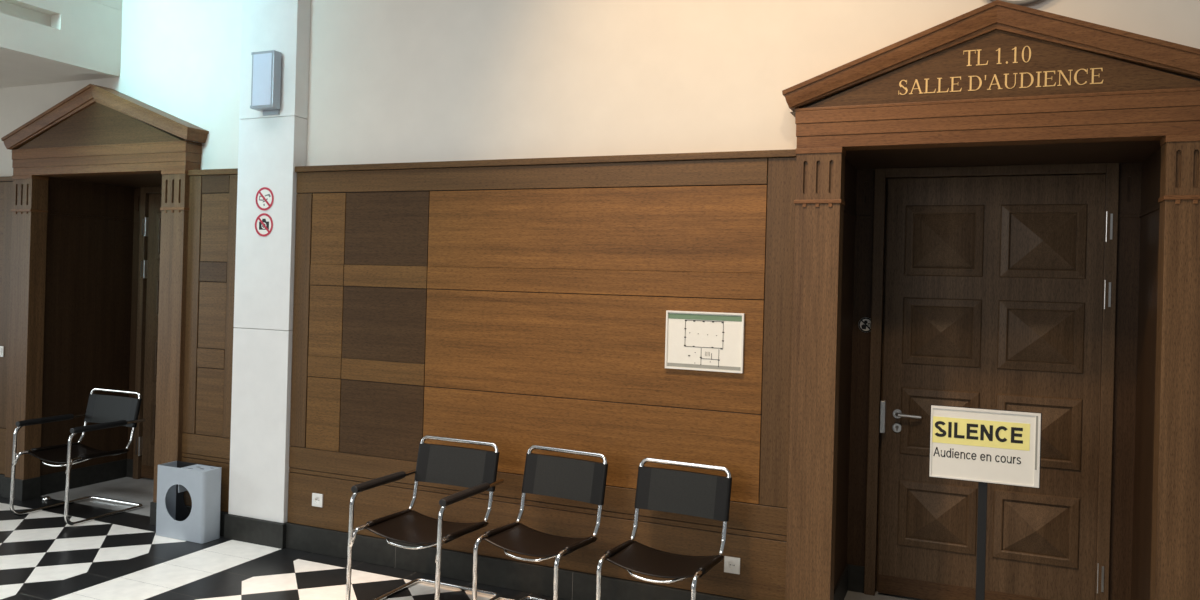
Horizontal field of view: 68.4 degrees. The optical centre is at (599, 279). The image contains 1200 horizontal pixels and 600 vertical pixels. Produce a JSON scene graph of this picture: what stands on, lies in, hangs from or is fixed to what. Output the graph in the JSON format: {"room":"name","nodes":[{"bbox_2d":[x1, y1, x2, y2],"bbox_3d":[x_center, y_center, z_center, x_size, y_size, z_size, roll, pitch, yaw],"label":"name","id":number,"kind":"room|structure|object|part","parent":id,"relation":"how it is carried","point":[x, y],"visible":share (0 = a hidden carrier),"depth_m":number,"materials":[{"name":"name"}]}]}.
{"room":"courthouse hallway","nodes":[
{"label":"courthouse hallway","id":0,"kind":"room"},
{"bbox_2d":[0,0,122,87],"bbox_3d":[-5.978,-2.220,5.146,3.655,1.370,4.290,1,0,23],"label":"ceiling","id":1,"kind":"structure","parent":0,"point":[42,41],"depth_m":6.08,"materials":[{"name":"white paint"}]},
{"bbox_2d":[0,477,922,599],"bbox_3d":[-2.538,1.680,1.793,12.800,0.001,10.061,1,0,23],"label":"floor","id":2,"kind":"structure","parent":0,"point":[121,556],"depth_m":5.21,"materials":[{"name":"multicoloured tile"}]},
{"bbox_2d":[42,496,50,500],"bbox_3d":[-4.133,1.636,6.597,0.058,0.026,0.058,1,0,23],"label":"door stop","id":3,"kind":"object","parent":2,"relation":"on","point":[46,498],"visible":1,"depth_m":6.58,"materials":[{"name":"silver metal"}]},
{"bbox_2d":[10,388,144,525],"bbox_3d":[-3.694,1.237,6.286,0.586,0.846,0.630,1,0,22],"label":"armchair","id":4,"kind":"object","parent":2,"relation":"on","point":[111,411],"visible":1,"depth_m":6.35,"materials":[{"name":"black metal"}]},
{"bbox_3d":[-3.965,1.009,6.319,0.048,0.042,0.410,1,0,22],"label":"armrest","id":5,"kind":"part","parent":4,"relation":"part of","materials":[{"name":"black leather"}]},
{"bbox_3d":[-3.694,1.059,6.274,0.554,0.490,0.599,1,0,22],"label":"seat frame","id":6,"kind":"part","parent":4,"relation":"part of","materials":[{"name":"silver metal"}]},
{"bbox_3d":[-3.701,1.233,6.268,0.521,0.071,0.405,1,0,22],"label":"seat","id":7,"kind":"part","parent":4,"relation":"part of","materials":[{"name":"brown leather"}]},
{"bbox_3d":[-3.466,1.022,6.117,0.048,0.042,0.410,1,0,22],"label":"armrest","id":8,"kind":"part","parent":4,"relation":"part of","materials":[{"name":"black leather"}]},
{"bbox_3d":[-3.592,0.967,6.520,0.520,0.203,0.080,1,0,22],"label":"backrest","id":9,"kind":"part","parent":4,"relation":"part of","materials":[{"name":"black leather"}]},
{"bbox_2d":[156,461,221,543],"bbox_3d":[-2.686,1.454,5.780,0.412,0.460,0.152,1,0,23],"label":"bin","id":10,"kind":"object","parent":2,"relation":"on","point":[174,520],"visible":1,"depth_m":5.72,"materials":[{"name":"grey metal"}]},
{"bbox_3d":[-2.599,1.230,5.746,0.218,0.003,0.144,1,0,23],"label":"plate","id":11,"kind":"part","parent":10,"relation":"part of","materials":[{"name":"grey paint"}]},
{"bbox_2d":[224,0,310,548],"bbox_3d":[-2.128,-1.101,5.739,0.492,5.600,0.138,1,0,23],"label":"column","id":12,"kind":"structure","parent":2,"relation":"on","point":[270,148],"depth_m":5.67,"materials":[{"name":"white paint"}]},
{"bbox_2d":[255,213,272,236],"bbox_3d":[-2.162,-0.348,5.685,0.154,0.154,0.005,1,0,23],"label":"prohibition sign","id":13,"kind":"object","parent":12,"relation":"attached to","point":[264,221],"visible":1,"depth_m":5.68,"materials":[{"name":"white plastic"}]},
{"bbox_2d":[255,187,273,210],"bbox_3d":[-2.158,-0.516,5.685,0.154,0.154,0.005,1,0,23],"label":"prohibition sign","id":14,"kind":"object","parent":12,"relation":"attached to","point":[264,199],"visible":1,"depth_m":5.68,"materials":[{"name":"white plastic"}]},
{"bbox_2d":[250,50,281,115],"bbox_3d":[-2.128,-1.250,5.640,0.188,0.394,0.084,1,0,23],"label":"wall light","id":15,"kind":"object","parent":12,"relation":"attached to","point":[266,65],"visible":1,"depth_m":5.60,"materials":[{"name":"metal"}]},
{"bbox_2d":[345,435,503,599],"bbox_3d":[-0.904,1.307,4.659,0.586,0.846,0.630,1,0,24],"label":"armchair","id":16,"kind":"object","parent":2,"relation":"on","point":[473,469],"visible":1,"depth_m":4.78,"materials":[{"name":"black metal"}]},
{"bbox_3d":[-1.173,1.079,4.702,0.048,0.042,0.410,1,0,24],"label":"armrest","id":17,"kind":"part","parent":16,"relation":"part of","materials":[{"name":"black leather"}]},
{"bbox_3d":[-0.911,1.303,4.641,0.521,0.071,0.405,1,0,24],"label":"seat","id":18,"kind":"part","parent":16,"relation":"part of","materials":[{"name":"brown leather"}]},
{"bbox_3d":[-0.793,1.037,4.889,0.520,0.203,0.080,1,0,24],"label":"backrest","id":19,"kind":"part","parent":16,"relation":"part of","materials":[{"name":"black leather"}]},
{"bbox_3d":[-0.683,1.091,4.481,0.048,0.042,0.410,1,0,24],"label":"armrest","id":20,"kind":"part","parent":16,"relation":"part of","materials":[{"name":"black leather"}]},
{"bbox_2d":[472,445,607,599],"bbox_3d":[-0.295,1.322,4.485,0.499,0.847,0.508,1,0,28],"label":"chair","id":21,"kind":"object","parent":2,"relation":"on","point":[581,480],"visible":1,"depth_m":4.59,"materials":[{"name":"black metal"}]},
{"bbox_3d":[-0.307,1.318,4.463,0.499,0.071,0.335,1,0,28],"label":"seat","id":22,"kind":"part","parent":21,"relation":"part of","materials":[{"name":"brown leather"}]},
{"bbox_3d":[-0.188,1.052,4.672,0.498,0.203,0.080,1,0,28],"label":"backrest","id":23,"kind":"part","parent":21,"relation":"part of","materials":[{"name":"black leather"}]},
{"bbox_2d":[596,457,731,599],"bbox_3d":[0.313,1.337,4.224,0.499,0.847,0.508,1,0,26],"label":"chair","id":24,"kind":"object","parent":2,"relation":"on","point":[703,495],"visible":1,"depth_m":4.34,"materials":[{"name":"black leather"}]},
{"bbox_3d":[0.302,1.334,4.202,0.499,0.071,0.335,1,0,26],"label":"seat","id":25,"kind":"part","parent":24,"relation":"part of","materials":[{"name":"brown leather"}]},
{"bbox_3d":[0.413,1.067,4.414,0.498,0.203,0.080,1,0,26],"label":"backrest","id":26,"kind":"part","parent":24,"relation":"part of","materials":[{"name":"black leather"}]},
{"bbox_2d":[929,405,1041,599],"bbox_3d":[1.743,1.194,4.035,0.464,1.208,0.300,1,0,23],"label":"sign stand","id":27,"kind":"object","parent":2,"relation":"on","point":[982,446],"visible":1,"depth_m":4.02,"materials":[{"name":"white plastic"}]},
{"bbox_3d":[1.745,0.757,4.014,0.457,0.330,0.007,1,0,23],"label":"sign frame","id":28,"kind":"part","parent":27,"relation":"part of","materials":[{"name":"white plastic"}]},
{"bbox_3d":[1.748,0.758,4.021,0.464,0.336,0.008,1,0,23],"label":"sign panel","id":29,"kind":"part","parent":27,"relation":"part of","materials":[{"name":"white plastic"}]},
{"bbox_2d":[0,0,1199,176],"bbox_3d":[-0.756,-1.064,5.785,12.800,5.600,1.030,1,0,23],"label":"wall","id":30,"kind":"structure","parent":0,"point":[391,81],"depth_m":5.07,"materials":[{"name":"white paint"}]},
{"bbox_2d":[0,474,4,494],"bbox_3d":[-5.671,1.533,7.187,2.584,0.155,0.020,1,0,23],"label":"baseboard","id":31,"kind":"structure","parent":30,"relation":"attached to","point":[1,475],"depth_m":6.69,"materials":[{"name":"stone"}]},
{"bbox_2d":[0,176,12,474],"bbox_3d":[-5.610,0.402,7.229,2.610,2.420,0.106,1,0,23],"label":"panelling","id":32,"kind":"object","parent":30,"relation":"attached to","point":[6,182],"visible":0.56,"depth_m":6.73,"materials":[{"name":"brown wood"}]},
{"bbox_2d":[0,346,3,356],"bbox_3d":[-4.574,0.551,6.735,0.081,0.081,0.013,1,0,23],"label":"light switch","id":33,"kind":"object","parent":32,"relation":"attached to","point":[1,347],"visible":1,"depth_m":6.72,"materials":[{"name":"white plastic"}]},
{"bbox_3d":[-5.690,0.165,7.244,2.436,1.875,0.026,1,0,23],"label":"panel","id":34,"kind":"part","parent":32,"relation":"part of","materials":[{"name":"brown wood"}]},
{"bbox_3d":[-5.642,1.281,7.206,2.606,0.346,0.030,1,0,23],"label":"panel","id":35,"kind":"part","parent":32,"relation":"part of","materials":[{"name":"brown wood"}]},
{"bbox_3d":[-5.579,-0.790,7.232,2.610,0.036,0.106,1,0,23],"label":"cap rail","id":36,"kind":"part","parent":32,"relation":"part of","materials":[{"name":"brown wood"}]},
{"bbox_2d":[1,84,208,525],"bbox_3d":[-3.446,0.144,6.741,1.905,3.046,1.053,1,0,23],"label":"door surround","id":37,"kind":"object","parent":30,"relation":"attached to","point":[86,169],"visible":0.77,"depth_m":6.64,"materials":[{"name":"brown wood"}]},
{"bbox_3d":[-4.086,0.439,7.108,0.035,2.425,0.875,1,0,23],"label":"reveal panel","id":38,"kind":"part","parent":37,"relation":"part of","materials":[{"name":"brown wood"}]},
{"bbox_3d":[-3.583,-1.169,6.342,1.905,0.429,0.178,1,0,23],"label":"raking cornice","id":39,"kind":"part","parent":37,"relation":"part of","materials":[{"name":"brown wood"}]},
{"bbox_3d":[-3.272,0.461,7.165,1.212,2.425,0.127,1,0,23],"label":"door casing","id":40,"kind":"part","parent":37,"relation":"part of","materials":[{"name":"brown wood"}]},
{"bbox_2d":[136,194,161,478],"bbox_3d":[-3.295,0.482,7.135,1.126,2.358,0.112,1,0,23],"label":"door","id":41,"kind":"structure","parent":37,"relation":"attached to","point":[152,226],"depth_m":7.32,"materials":[{"name":"brown wood"}]},
{"bbox_3d":[-3.315,1.606,7.131,1.085,0.104,0.004,1,0,23],"label":"rail","id":42,"kind":"part","parent":41,"relation":"part of","materials":[{"name":"brown wood"}]},
{"bbox_3d":[-3.537,1.184,7.202,0.409,0.370,0.060,1,0,23],"label":"pyramid panel","id":43,"kind":"part","parent":41,"relation":"part of","materials":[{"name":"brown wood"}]},
{"bbox_3d":[-3.523,0.666,7.203,0.409,0.378,0.060,1,0,23],"label":"pyramid panel","id":44,"kind":"part","parent":41,"relation":"part of","materials":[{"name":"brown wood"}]},
{"bbox_3d":[-3.510,0.158,7.205,0.409,0.375,0.060,1,0,23],"label":"pyramid panel","id":45,"kind":"part","parent":41,"relation":"part of","materials":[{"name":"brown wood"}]},
{"bbox_3d":[-3.496,-0.351,7.206,0.409,0.396,0.060,1,0,23],"label":"pyramid panel","id":46,"kind":"part","parent":41,"relation":"part of","materials":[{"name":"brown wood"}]},
{"bbox_2d":[186,506,227,535],"bbox_3d":[-2.654,1.609,5.893,0.465,0.155,0.020,1,0,23],"label":"baseboard","id":47,"kind":"structure","parent":30,"relation":"attached to","point":[222,514],"depth_m":5.81,"materials":[{"name":"stone"}]},
{"bbox_2d":[182,168,237,512],"bbox_3d":[-2.604,0.478,5.938,0.490,2.420,0.106,1,0,23],"label":"panelling","id":48,"kind":"object","parent":30,"relation":"attached to","point":[212,214],"visible":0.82,"depth_m":5.91,"materials":[{"name":"brown wood"}]},
{"bbox_3d":[-2.632,1.197,5.917,0.486,0.025,0.028,1,0,23],"label":"rail","id":49,"kind":"part","parent":48,"relation":"part of","materials":[{"name":"brown wood"}]},
{"bbox_3d":[-2.630,1.114,5.917,0.486,0.132,0.030,1,0,23],"label":"rail","id":50,"kind":"part","parent":48,"relation":"part of","materials":[{"name":"brown wood"}]},
{"bbox_3d":[-2.637,1.372,5.916,0.486,0.317,0.030,1,0,23],"label":"panel","id":51,"kind":"part","parent":48,"relation":"part of","materials":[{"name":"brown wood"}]},
{"bbox_3d":[-2.602,0.820,5.911,0.243,0.447,0.025,1,0,23],"label":"panel","id":52,"kind":"part","parent":48,"relation":"part of","materials":[{"name":"brown wood"}]},
{"bbox_3d":[-2.595,0.530,5.910,0.243,0.126,0.029,1,0,23],"label":"panel","id":53,"kind":"part","parent":48,"relation":"part of","materials":[{"name":"brown wood"}]},
{"bbox_3d":[-2.586,0.242,5.913,0.243,0.441,0.025,1,0,23],"label":"panel","id":54,"kind":"part","parent":48,"relation":"part of","materials":[{"name":"brown wood"}]},
{"bbox_3d":[-2.579,-0.048,5.912,0.243,0.130,0.028,1,0,23],"label":"panel","id":55,"kind":"part","parent":48,"relation":"part of","materials":[{"name":"brown wood"}]},
{"bbox_3d":[-2.573,-0.714,5.941,0.490,0.036,0.106,1,0,23],"label":"cap rail","id":56,"kind":"part","parent":48,"relation":"part of","materials":[{"name":"brown wood"}]},
{"bbox_3d":[-2.571,-0.344,5.914,0.243,0.454,0.025,1,0,23],"label":"panel","id":57,"kind":"part","parent":48,"relation":"part of","materials":[{"name":"brown wood"}]},
{"bbox_3d":[-2.563,-0.635,5.913,0.243,0.118,0.028,1,0,23],"label":"panel","id":58,"kind":"part","parent":48,"relation":"part of","materials":[{"name":"brown wood"}]},
{"bbox_2d":[286,523,740,599],"bbox_3d":[-0.546,1.663,4.988,3.135,0.155,0.020,1,0,23],"label":"baseboard","id":59,"kind":"structure","parent":30,"relation":"attached to","point":[519,576],"depth_m":5.03,"materials":[{"name":"stone"}]},
{"bbox_2d":[287,149,796,599],"bbox_3d":[-0.494,0.531,5.033,3.170,2.420,0.106,1,0,23],"label":"panelling","id":60,"kind":"object","parent":30,"relation":"attached to","point":[515,305],"visible":0.87,"depth_m":4.90,"materials":[{"name":"brown wood"}]},
{"bbox_2d":[312,493,322,506],"bbox_3d":[-1.765,1.381,5.521,0.081,0.081,0.009,1,0,23],"label":"power socket","id":61,"kind":"object","parent":60,"relation":"attached to","point":[317,499],"visible":1,"depth_m":5.52,"materials":[{"name":"white plastic"}]},
{"bbox_3d":[-1.727,0.843,5.535,0.260,0.448,0.026,1,0,23],"label":"panel","id":62,"kind":"part","parent":60,"relation":"part of","materials":[{"name":"brown wood"}]},
{"bbox_3d":[-1.720,0.551,5.535,0.260,0.128,0.028,1,0,23],"label":"rail","id":63,"kind":"part","parent":60,"relation":"part of","materials":[{"name":"brown wood"}]},
{"bbox_3d":[-1.712,0.265,5.537,0.260,0.443,0.026,1,0,23],"label":"panel","id":64,"kind":"part","parent":60,"relation":"part of","materials":[{"name":"brown wood"}]},
{"bbox_3d":[-1.704,-0.027,5.537,0.260,0.131,0.028,1,0,23],"label":"rail","id":65,"kind":"part","parent":60,"relation":"part of","materials":[{"name":"brown wood"}]},
{"bbox_3d":[-1.696,-0.316,5.538,0.260,0.444,0.026,1,0,23],"label":"panel","id":66,"kind":"part","parent":60,"relation":"part of","materials":[{"name":"brown wood"}]},
{"bbox_3d":[-1.324,0.854,5.362,0.609,0.448,0.026,1,0,23],"label":"panel","id":67,"kind":"part","parent":60,"relation":"part of","materials":[{"name":"brown wood"}]},
{"bbox_3d":[-1.317,0.561,5.362,0.609,0.128,0.028,1,0,23],"label":"rail","id":68,"kind":"part","parent":60,"relation":"part of","materials":[{"name":"brown wood"}]},
{"bbox_3d":[-1.309,0.275,5.364,0.609,0.443,0.026,1,0,23],"label":"panel","id":69,"kind":"part","parent":60,"relation":"part of","materials":[{"name":"brown wood"}]},
{"bbox_3d":[-1.301,-0.017,5.364,0.609,0.131,0.028,1,0,23],"label":"rail","id":70,"kind":"part","parent":60,"relation":"part of","materials":[{"name":"brown wood"}]},
{"bbox_3d":[-1.293,-0.305,5.365,0.609,0.444,0.026,1,0,23],"label":"panel","id":71,"kind":"part","parent":60,"relation":"part of","materials":[{"name":"brown wood"}]},
{"bbox_3d":[-0.541,-0.578,5.044,3.016,0.129,0.030,1,0,23],"label":"rail","id":72,"kind":"part","parent":60,"relation":"part of","materials":[{"name":"brown wood"}]},
{"bbox_3d":[-0.526,1.425,5.010,3.163,0.317,0.030,1,0,23],"label":"panel","id":73,"kind":"part","parent":60,"relation":"part of","materials":[{"name":"brown wood"}]},
{"bbox_3d":[-0.521,1.250,5.011,3.163,0.025,0.028,1,0,23],"label":"rail","id":74,"kind":"part","parent":60,"relation":"part of","materials":[{"name":"brown wood"}]},
{"bbox_3d":[-0.519,1.167,5.011,3.163,0.132,0.030,1,0,23],"label":"rail","id":75,"kind":"part","parent":60,"relation":"part of","materials":[{"name":"brown wood"}]},
{"bbox_3d":[-0.463,-0.660,5.036,3.170,0.036,0.106,1,0,23],"label":"cap rail","id":76,"kind":"part","parent":60,"relation":"part of","materials":[{"name":"brown wood"}]},
{"bbox_3d":[-0.117,0.883,4.844,2.011,0.447,0.027,1,0,23],"label":"panel","id":77,"kind":"part","parent":60,"relation":"part of","materials":[{"name":"brown wood"}]},
{"bbox_3d":[-0.103,0.370,4.845,2.011,0.572,0.027,1,0,23],"label":"panel","id":78,"kind":"part","parent":60,"relation":"part of","materials":[{"name":"brown wood"}]},
{"bbox_3d":[-0.094,0.014,4.845,2.011,0.131,0.028,1,0,23],"label":"rail","id":79,"kind":"part","parent":60,"relation":"part of","materials":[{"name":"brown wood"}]},
{"bbox_3d":[-0.086,-0.275,4.847,2.011,0.444,0.027,1,0,23],"label":"panel","id":80,"kind":"part","parent":60,"relation":"part of","materials":[{"name":"brown wood"}]},
{"bbox_2d":[665,310,744,372],"bbox_3d":[0.536,0.320,4.547,0.414,0.302,0.019,1,0,23],"label":"floor plan","id":81,"kind":"object","parent":60,"relation":"attached to","point":[701,341],"depth_m":4.54,"materials":[{"name":"white paper"}]},
{"bbox_2d":[724,556,739,573],"bbox_3d":[0.669,1.449,4.476,0.081,0.081,0.009,1,0,23],"label":"power socket","id":82,"kind":"object","parent":60,"relation":"attached to","point":[731,564],"visible":1,"depth_m":4.47,"materials":[{"name":"white plastic"}]},
{"bbox_2d":[782,0,1199,599],"bbox_3d":[1.942,0.281,4.428,1.905,3.046,1.053,1,0,23],"label":"door surround","id":83,"kind":"object","parent":30,"relation":"attached to","point":[996,88],"visible":0.98,"depth_m":4.26,"materials":[{"name":"brown wood"}]},
{"bbox_3d":[1.302,0.576,4.796,0.035,2.425,0.875,1,0,23],"label":"reveal panel","id":84,"kind":"part","parent":83,"relation":"part of","materials":[{"name":"brown wood"}]},
{"bbox_2d":[858,317,870,331],"bbox_3d":[1.526,0.263,5.068,0.086,0.086,0.005,1,0,23],"label":"prohibition sign","id":85,"kind":"object","parent":83,"relation":"attached to","point":[864,324],"visible":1,"depth_m":5.07,"materials":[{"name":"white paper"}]},
{"bbox_3d":[1.805,-1.032,4.030,1.905,0.429,0.178,1,0,23],"label":"raking cornice","id":86,"kind":"part","parent":83,"relation":"part of","materials":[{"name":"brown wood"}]},
{"bbox_3d":[2.117,0.598,4.853,1.212,2.425,0.127,1,0,23],"label":"door casing","id":87,"kind":"part","parent":83,"relation":"part of","materials":[{"name":"brown wood"}]},
{"bbox_2d":[878,174,1112,599],"bbox_3d":[2.119,0.619,4.811,1.126,2.358,0.112,1,0,23],"label":"door","id":88,"kind":"structure","parent":83,"relation":"attached to","point":[994,289],"depth_m":4.81,"materials":[{"name":"brown wood"}]},
{"bbox_3d":[1.604,0.780,5.011,0.030,0.182,0.044,1,0,23],"label":"lock plate","id":89,"kind":"part","parent":88,"relation":"part of","materials":[{"name":"metal"}]},
{"bbox_3d":[1.720,0.763,4.953,0.157,0.054,0.061,1,0,23],"label":"lever handle","id":90,"kind":"part","parent":88,"relation":"part of","materials":[{"name":"metal"}]},
{"bbox_3d":[1.860,1.321,4.886,0.409,0.370,0.060,1,0,23],"label":"pyramid panel","id":91,"kind":"part","parent":88,"relation":"part of","materials":[{"name":"brown wood"}]},
{"bbox_3d":[1.874,0.803,4.887,0.409,0.378,0.060,1,0,23],"label":"pyramid panel","id":92,"kind":"part","parent":88,"relation":"part of","materials":[{"name":"brown wood"}]},
{"bbox_3d":[1.887,0.294,4.888,0.409,0.375,0.060,1,0,23],"label":"pyramid panel","id":93,"kind":"part","parent":88,"relation":"part of","materials":[{"name":"brown wood"}]},
{"bbox_3d":[1.901,-0.214,4.890,0.409,0.396,0.060,1,0,23],"label":"pyramid panel","id":94,"kind":"part","parent":88,"relation":"part of","materials":[{"name":"brown wood"}]},
{"bbox_3d":[2.082,1.743,4.815,1.085,0.104,0.004,1,0,23],"label":"rail","id":95,"kind":"part","parent":88,"relation":"part of","materials":[{"name":"brown wood"}]},
{"bbox_3d":[2.313,1.332,4.691,0.415,0.370,0.060,1,0,23],"label":"pyramid panel","id":96,"kind":"part","parent":88,"relation":"part of","materials":[{"name":"brown wood"}]},
{"bbox_3d":[2.327,0.814,4.693,0.415,0.378,0.060,1,0,23],"label":"pyramid panel","id":97,"kind":"part","parent":88,"relation":"part of","materials":[{"name":"brown wood"}]},
{"bbox_3d":[2.340,0.306,4.694,0.415,0.375,0.060,1,0,23],"label":"pyramid panel","id":98,"kind":"part","parent":88,"relation":"part of","materials":[{"name":"brown wood"}]},
{"bbox_3d":[2.354,-0.202,4.695,0.415,0.396,0.060,1,0,23],"label":"pyramid panel","id":99,"kind":"part","parent":88,"relation":"part of","materials":[{"name":"brown wood"}]},
{"bbox_3d":[2.637,0.610,4.223,0.035,2.425,0.875,1,0,23],"label":"reveal panel","id":100,"kind":"part","parent":83,"relation":"part of","materials":[{"name":"brown wood"}]},
{"bbox_2d":[990,0,1040,5],"bbox_3d":[1.933,-1.475,4.056,0.447,0.447,0.040,1,0,23],"label":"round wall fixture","id":101,"kind":"object","parent":30,"relation":"attached to","point":[1018,2],"visible":0.65,"depth_m":4.04,"materials":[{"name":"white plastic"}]}
]}

